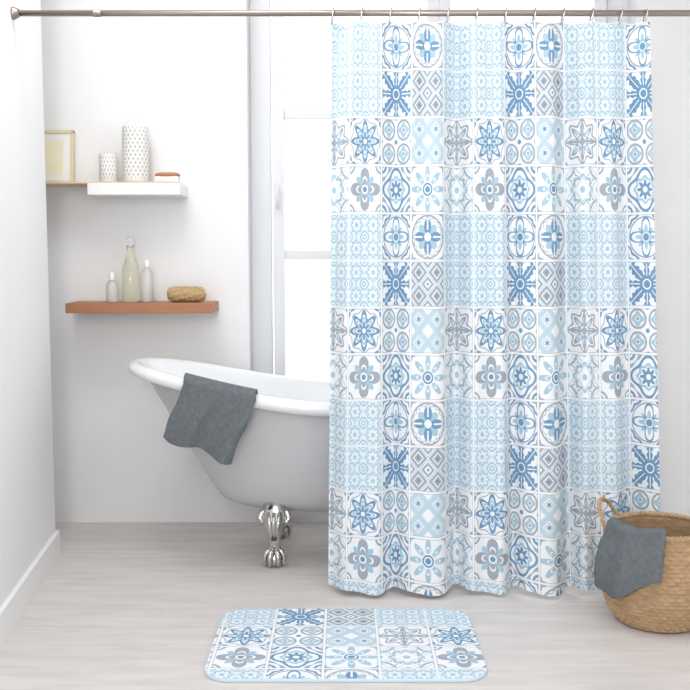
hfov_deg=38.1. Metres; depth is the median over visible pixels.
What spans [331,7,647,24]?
curtain rings
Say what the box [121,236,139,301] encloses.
glass bottle
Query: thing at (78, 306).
wooden shelf
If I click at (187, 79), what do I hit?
wall
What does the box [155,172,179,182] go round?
brush
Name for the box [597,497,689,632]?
seagrass basket
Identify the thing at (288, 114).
muntin
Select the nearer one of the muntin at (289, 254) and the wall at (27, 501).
the wall at (27, 501)
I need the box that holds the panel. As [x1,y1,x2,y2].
[251,506,328,521]
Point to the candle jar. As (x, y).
(108, 166)
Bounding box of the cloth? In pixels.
[594,517,665,598]
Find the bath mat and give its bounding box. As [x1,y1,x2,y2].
[204,609,487,682]
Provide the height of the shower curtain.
2.000 m
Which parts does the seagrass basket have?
handle, handle, handle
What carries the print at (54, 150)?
attached to the picture frame at (59, 144)
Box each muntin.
[284,110,331,119]
[285,250,330,258]
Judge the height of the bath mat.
0.012 m
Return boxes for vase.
[122,120,148,181]
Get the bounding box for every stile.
[426,0,438,22]
[439,0,450,21]
[591,0,606,22]
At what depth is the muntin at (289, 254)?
4.57 m
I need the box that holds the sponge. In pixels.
[167,286,205,301]
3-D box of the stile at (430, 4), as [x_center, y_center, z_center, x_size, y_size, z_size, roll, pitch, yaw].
[0.393,-0.553,4.576,0.055,2.410,0.065,0,5,0]
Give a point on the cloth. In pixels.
(629, 558)
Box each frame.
[44,130,74,181]
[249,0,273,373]
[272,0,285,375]
[606,0,628,23]
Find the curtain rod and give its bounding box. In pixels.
[10,6,689,19]
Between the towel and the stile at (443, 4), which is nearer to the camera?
the towel
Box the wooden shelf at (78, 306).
[65,301,218,312]
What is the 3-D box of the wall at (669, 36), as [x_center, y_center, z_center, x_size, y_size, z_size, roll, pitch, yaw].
[1.735,-0.595,4.544,0.930,2.800,0.220,0,5,0]
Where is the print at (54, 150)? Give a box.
[45,141,63,172]
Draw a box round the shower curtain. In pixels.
[328,20,659,596]
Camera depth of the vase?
4.25 m
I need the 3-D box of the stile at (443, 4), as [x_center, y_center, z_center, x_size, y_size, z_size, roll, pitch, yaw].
[0.445,-0.553,4.576,0.050,2.410,0.065,0,5,0]
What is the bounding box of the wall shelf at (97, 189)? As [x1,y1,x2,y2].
[46,182,187,197]
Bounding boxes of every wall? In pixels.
[0,0,54,606]
[41,0,251,521]
[628,0,689,515]
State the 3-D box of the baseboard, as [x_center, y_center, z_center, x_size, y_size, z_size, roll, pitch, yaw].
[-0.951,1.054,1.442,0.809,0.100,5.644,-1,6,-13]
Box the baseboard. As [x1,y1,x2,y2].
[0,530,60,646]
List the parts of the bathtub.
leg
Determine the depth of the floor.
3.41 m
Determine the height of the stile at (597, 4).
2.410 m
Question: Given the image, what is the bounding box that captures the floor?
[0,522,689,689]
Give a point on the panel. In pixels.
(297, 516)
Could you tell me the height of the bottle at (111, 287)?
0.130 m
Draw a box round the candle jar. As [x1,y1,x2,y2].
[99,153,117,181]
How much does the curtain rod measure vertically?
0.044 m
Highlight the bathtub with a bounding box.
[128,357,329,567]
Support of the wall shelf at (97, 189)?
attached to the wall at (187, 79)
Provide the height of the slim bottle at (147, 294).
0.182 m
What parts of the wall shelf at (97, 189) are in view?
shelf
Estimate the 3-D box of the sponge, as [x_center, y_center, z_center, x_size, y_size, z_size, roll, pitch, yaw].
[-0.689,-0.222,4.348,0.172,0.070,0.080,0,5,0]
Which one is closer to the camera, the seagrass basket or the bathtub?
the seagrass basket
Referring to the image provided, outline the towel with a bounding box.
[163,373,257,464]
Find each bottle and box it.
[106,272,117,301]
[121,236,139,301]
[141,260,153,301]
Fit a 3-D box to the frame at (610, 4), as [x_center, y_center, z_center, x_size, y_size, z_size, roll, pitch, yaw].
[1.222,-0.560,4.598,0.095,2.520,0.060,0,5,0]

